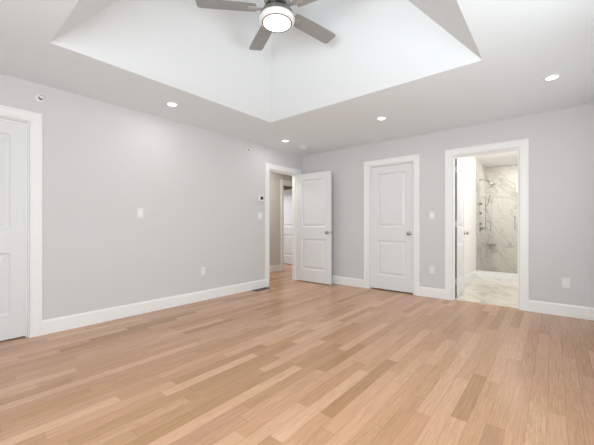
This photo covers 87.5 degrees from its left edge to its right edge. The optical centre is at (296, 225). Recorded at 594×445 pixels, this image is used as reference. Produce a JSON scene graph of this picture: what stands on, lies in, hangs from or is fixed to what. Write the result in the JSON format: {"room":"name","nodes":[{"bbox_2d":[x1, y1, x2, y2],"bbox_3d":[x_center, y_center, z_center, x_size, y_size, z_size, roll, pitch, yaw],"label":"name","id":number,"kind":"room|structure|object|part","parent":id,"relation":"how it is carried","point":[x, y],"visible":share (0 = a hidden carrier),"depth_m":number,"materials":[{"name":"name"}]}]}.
{"room":"empty bedroom","nodes":[
{"label":"empty bedroom","id":0,"kind":"room"},
{"bbox_2d":[0,73,302,336],"bbox_3d":[-1.885,-0.151,3.846,0.120,2.440,6.117,0,0,40],"label":"wall","id":1,"kind":"structure","parent":0,"point":[197,189],"depth_m":3.71,"materials":[{"name":"white paint"}]},
{"bbox_2d":[0,120,24,340],"bbox_3d":[-2.848,0.046,2.692,0.167,2.022,0.756,0,0,40],"label":"door","id":2,"kind":"structure","parent":1,"relation":"in","point":[12,134],"depth_m":2.90,"materials":[{"name":"white paint"}]},
{"bbox_2d":[0,105,41,337],"bbox_3d":[-2.845,-0.005,2.688,0.162,2.148,0.977,0,0,40],"label":"door frame","id":3,"kind":"structure","parent":1,"relation":"attached to","point":[35,119],"depth_m":2.97,"materials":[{"name":"white paint"}]},
{"bbox_2d":[35,94,45,102],"bbox_3d":[-2.475,-1.232,3.000,0.052,0.080,0.080,0,0,40],"label":"sprinkler head","id":4,"kind":"object","parent":1,"relation":"attached to","point":[40,98],"visible":1,"depth_m":3.00},
{"bbox_2d":[137,208,142,217],"bbox_3d":[-1.890,-0.147,3.739,0.009,0.118,0.074,0,0,40],"label":"light switch","id":5,"kind":"object","parent":1,"relation":"attached to","point":[139,210],"visible":1,"depth_m":3.73,"materials":[{"name":"white plastic"}]},
{"bbox_2d":[42,279,265,334],"bbox_3d":[-1.833,0.999,3.803,0.015,0.140,6.117,0,0,40],"label":"baseboard","id":6,"kind":"structure","parent":1,"relation":"attached to","point":[53,325],"depth_m":3.71,"materials":[{"name":"white paint"}]},
{"bbox_2d":[201,267,204,274],"bbox_3d":[-1.334,0.652,4.410,0.009,0.118,0.074,0,0,40],"label":"power outlet","id":7,"kind":"object","parent":1,"relation":"attached to","point":[202,268],"visible":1,"depth_m":4.41,"materials":[{"name":"white plastic"}]},
{"bbox_2d":[257,212,262,219],"bbox_3d":[-0.625,-0.156,5.266,0.009,0.118,0.120,0,0,40],"label":"light switch","id":8,"kind":"object","parent":1,"relation":"attached to","point":[259,215],"visible":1,"depth_m":5.27,"materials":[{"name":"white plastic"}]},
{"bbox_2d":[257,195,263,200],"bbox_3d":[-0.619,-0.454,5.261,0.026,0.094,0.140,0,0,40],"label":"thermostat","id":9,"kind":"object","parent":1,"relation":"attached to","point":[259,198],"visible":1,"depth_m":5.25,"materials":[{"name":"white plastic"}]},
{"bbox_2d":[265,163,300,286],"bbox_3d":[-0.287,-0.005,5.774,0.162,2.148,0.970,0,0,40],"label":"door frame","id":10,"kind":"structure","parent":1,"relation":"attached to","point":[268,166],"depth_m":5.78,"materials":[{"name":"white paint"}]},
{"bbox_2d":[297,170,331,284],"bbox_3d":[0.307,0.042,5.762,0.780,2.026,0.167,0,0,39],"label":"door","id":11,"kind":"structure","parent":1,"relation":"in","point":[314,190],"depth_m":5.73,"materials":[{"name":"white paint"}]},
{"bbox_2d":[269,171,291,265],"bbox_3d":[-0.432,-0.151,7.371,0.120,2.440,5.600,0,0,40],"label":"wall","id":12,"kind":"structure","parent":0,"point":[275,179],"depth_m":7.20,"materials":[{"name":"grey paint"}]},
{"bbox_2d":[269,265,280,271],"bbox_3d":[-0.380,0.999,7.328,0.015,0.140,5.600,0,0,40],"label":"baseboard","id":13,"kind":"structure","parent":12,"relation":"attached to","point":[274,268],"depth_m":7.16,"materials":[{"name":"white paint"}]},
{"bbox_2d":[281,180,291,269],"bbox_3d":[-0.102,-0.005,7.769,0.162,2.148,1.031,0,0,40],"label":"door frame","id":14,"kind":"structure","parent":12,"relation":"attached to","point":[283,182],"depth_m":7.36,"materials":[{"name":"white paint"}]},
{"bbox_2d":[284,189,291,263],"bbox_3d":[-0.155,0.040,8.430,0.792,2.030,0.167,0,0,40],"label":"door","id":15,"kind":"structure","parent":12,"relation":"in","point":[287,193],"depth_m":8.49,"materials":[{"name":"white paint"}]},
{"bbox_2d":[0,263,593,444],"bbox_3d":[-0.031,1.097,4.759,8.170,0.064,10.130,0,0,40],"label":"floor","id":16,"kind":"structure","parent":0,"point":[290,362],"depth_m":2.24,"materials":[{"name":"brown wood"}]},
{"bbox_2d":[252,287,269,290],"bbox_3d":[-0.593,1.066,5.167,0.124,0.005,0.320,0,0,40],"label":"floor vent","id":17,"kind":"object","parent":16,"relation":"in","point":[264,288],"visible":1,"depth_m":5.15,"materials":[{"name":"brown metal"}]},
{"bbox_2d":[0,0,593,167],"bbox_3d":[1.193,-1.857,3.745,4.990,0.971,10.130,0,0,40],"label":"ceiling","id":18,"kind":"structure","parent":0,"point":[423,66],"depth_m":2.93,"materials":[{"name":"white paint"}]},
{"bbox_2d":[166,102,177,106],"bbox_3d":[-1.414,-1.367,3.515,0.136,0.008,0.136,0,0,40],"label":"recessed light","id":19,"kind":"object","parent":18,"relation":"in","point":[172,104],"visible":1,"depth_m":3.51,"materials":[{"name":"white plastic"}]},
{"bbox_2d":[195,0,335,50],"bbox_3d":[-0.127,-1.950,2.454,1.197,0.722,1.194,0,0,40],"label":"ceiling fan","id":20,"kind":"object","parent":18,"relation":"hanging from","point":[277,16],"visible":1,"depth_m":2.44,"materials":[{"name":"grey wood"}]},
{"bbox_3d":[-0.547,-1.706,2.405,0.455,0.006,0.136,0,9,-7],"label":"blade","id":21,"kind":"part","parent":20,"relation":"part of","materials":[{"name":"grey wood"}]},
{"bbox_3d":[-0.315,-1.706,2.811,0.136,0.006,0.455,-10,4,-23],"label":"blade","id":22,"kind":"part","parent":20,"relation":"part of","materials":[{"name":"grey wood"}]},
{"bbox_3d":[0.178,-1.706,2.248,0.455,0.006,0.136,0,-9,31],"label":"blade","id":23,"kind":"part","parent":20,"relation":"part of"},
{"bbox_3d":[0.141,-1.706,2.705,0.455,0.006,0.136,0,-9,-40],"label":"blade","id":24,"kind":"part","parent":20,"relation":"part of","materials":[{"name":"grey wood"}]},
{"bbox_2d":[298,146,308,150],"bbox_3d":[0.114,-1.345,5.458,0.180,0.052,0.180,0,0,40],"label":"smoke detector","id":25,"kind":"object","parent":18,"relation":"attached to","point":[302,148],"visible":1,"depth_m":5.41,"materials":[{"name":"white plastic"}]},
{"bbox_2d":[376,116,386,120],"bbox_3d":[1.084,-1.367,3.978,0.136,0.008,0.136,0,0,40],"label":"recessed light","id":26,"kind":"object","parent":18,"relation":"in","point":[382,117],"visible":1,"depth_m":3.98,"materials":[{"name":"white"}]},
{"bbox_2d":[543,74,560,80],"bbox_3d":[2.364,-1.367,2.875,0.136,0.008,0.136,0,0,40],"label":"recessed light","id":27,"kind":"object","parent":18,"relation":"in","point":[553,76],"visible":1,"depth_m":2.87,"materials":[{"name":"white"}]},
{"bbox_2d":[303,103,593,309],"bbox_3d":[1.814,-0.151,4.831,4.560,2.440,0.120,0,0,40],"label":"wall","id":28,"kind":"structure","parent":0,"point":[561,142],"depth_m":3.87,"materials":[{"name":"white paint"}]},
{"bbox_2d":[371,162,412,292],"bbox_3d":[1.539,0.040,5.044,0.718,2.026,0.167,0,0,40],"label":"door","id":29,"kind":"structure","parent":28,"relation":"in","point":[391,185],"depth_m":5.03,"materials":[{"name":"white paint"}]},
{"bbox_2d":[364,154,419,295],"bbox_3d":[1.545,-0.005,5.053,0.929,2.148,0.162,0,0,40],"label":"door frame","id":30,"kind":"structure","parent":28,"relation":"attached to","point":[415,158],"depth_m":4.90,"materials":[{"name":"white paint"}]},
{"bbox_2d":[429,265,434,273],"bbox_3d":[1.998,0.657,4.594,0.074,0.118,0.009,0,0,40],"label":"power outlet","id":31,"kind":"object","parent":28,"relation":"attached to","point":[431,268],"visible":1,"depth_m":4.59,"materials":[{"name":"white plastic"}]},
{"bbox_2d":[429,211,434,218],"bbox_3d":[1.998,-0.144,4.594,0.074,0.118,0.009,0,0,40],"label":"light switch","id":32,"kind":"object","parent":28,"relation":"attached to","point":[431,214],"visible":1,"depth_m":4.59,"materials":[{"name":"white plastic"}]},
{"bbox_2d":[332,276,593,319],"bbox_3d":[1.776,0.999,4.774,4.305,0.140,0.015,0,0,40],"label":"baseboard","id":33,"kind":"structure","parent":28,"relation":"attached to","point":[573,311],"depth_m":3.78,"materials":[{"name":"white paint"}]},
{"bbox_2d":[445,138,528,310],"bbox_3d":[2.552,-0.005,4.219,0.968,2.148,0.162,0,0,40],"label":"door frame","id":34,"kind":"structure","parent":28,"relation":"attached to","point":[523,144],"depth_m":4.01,"materials":[{"name":"white paint"}]},
{"bbox_2d":[562,278,569,287],"bbox_3d":[3.154,0.678,3.636,0.074,0.118,0.009,0,0,40],"label":"power outlet","id":35,"kind":"object","parent":28,"relation":"attached to","point":[565,281],"visible":1,"depth_m":3.63,"materials":[{"name":"white plastic"}]},
{"bbox_2d":[455,156,485,275],"bbox_3d":[3.337,-0.151,6.097,0.150,2.440,3.773,0,0,40],"label":"wall","id":36,"kind":"structure","parent":0,"point":[469,162],"depth_m":6.31,"materials":[{"name":"white paint"}]},
{"bbox_2d":[455,158,468,297],"bbox_3d":[2.532,0.042,4.826,0.167,2.026,0.766,0,0,36],"label":"door","id":37,"kind":"structure","parent":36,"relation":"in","point":[460,233],"depth_m":4.72,"materials":[{"name":"white paint"}]},
{"bbox_2d":[465,270,476,283],"bbox_3d":[2.982,0.999,5.540,0.015,0.140,2.263,0,0,40],"label":"baseboard","id":38,"kind":"structure","parent":36,"relation":"attached to","point":[471,276],"depth_m":5.94,"materials":[{"name":"white paint"}]},
{"bbox_2d":[482,195,490,230],"bbox_3d":[4.238,-0.271,6.937,0.166,0.808,0.121,0,0,40],"label":"shower","id":39,"kind":"object","parent":36,"relation":"attached to","point":[489,195],"visible":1,"depth_m":6.97,"materials":[{"name":"silver metal"}]},
{"bbox_2d":[479,179,496,187],"bbox_3d":[4.088,-0.904,6.638,0.318,0.215,0.176,0,0,40],"label":"shower","id":40,"kind":"object","parent":36,"relation":"attached to","point":[492,185],"visible":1,"depth_m":6.61,"materials":[{"name":"silver metal"}]},
{"bbox_2d":[476,173,515,273],"bbox_3d":[4.000,-0.036,6.210,0.726,1.950,0.076,0,0,40],"label":"shower door","id":41,"kind":"structure","parent":36,"relation":"attached to","point":[477,188],"depth_m":6.42,"materials":[{"name":"clear glass"}]},
{"bbox_2d":[477,270,517,280],"bbox_3d":[4.568,1.004,5.780,2.150,0.121,0.130,0,0,40],"label":"trim","id":42,"kind":"structure","parent":36,"relation":"attached to","point":[487,274],"depth_m":6.18,"materials":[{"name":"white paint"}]},
{"bbox_2d":[486,165,517,271],"bbox_3d":[5.388,-0.151,6.769,2.150,2.440,0.120,0,0,40],"label":"wall","id":43,"kind":"structure","parent":0,"point":[502,207],"depth_m":7.20,"materials":[{"name":"stone"}]},
{"bbox_2d":[516,172,517,191],"bbox_3d":[5.244,-0.986,6.882,0.615,0.450,0.050,0,0,40],"label":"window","id":44,"kind":"structure","parent":43,"relation":"in","point":[516,172],"depth_m":7.05,"materials":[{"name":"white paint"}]}
]}

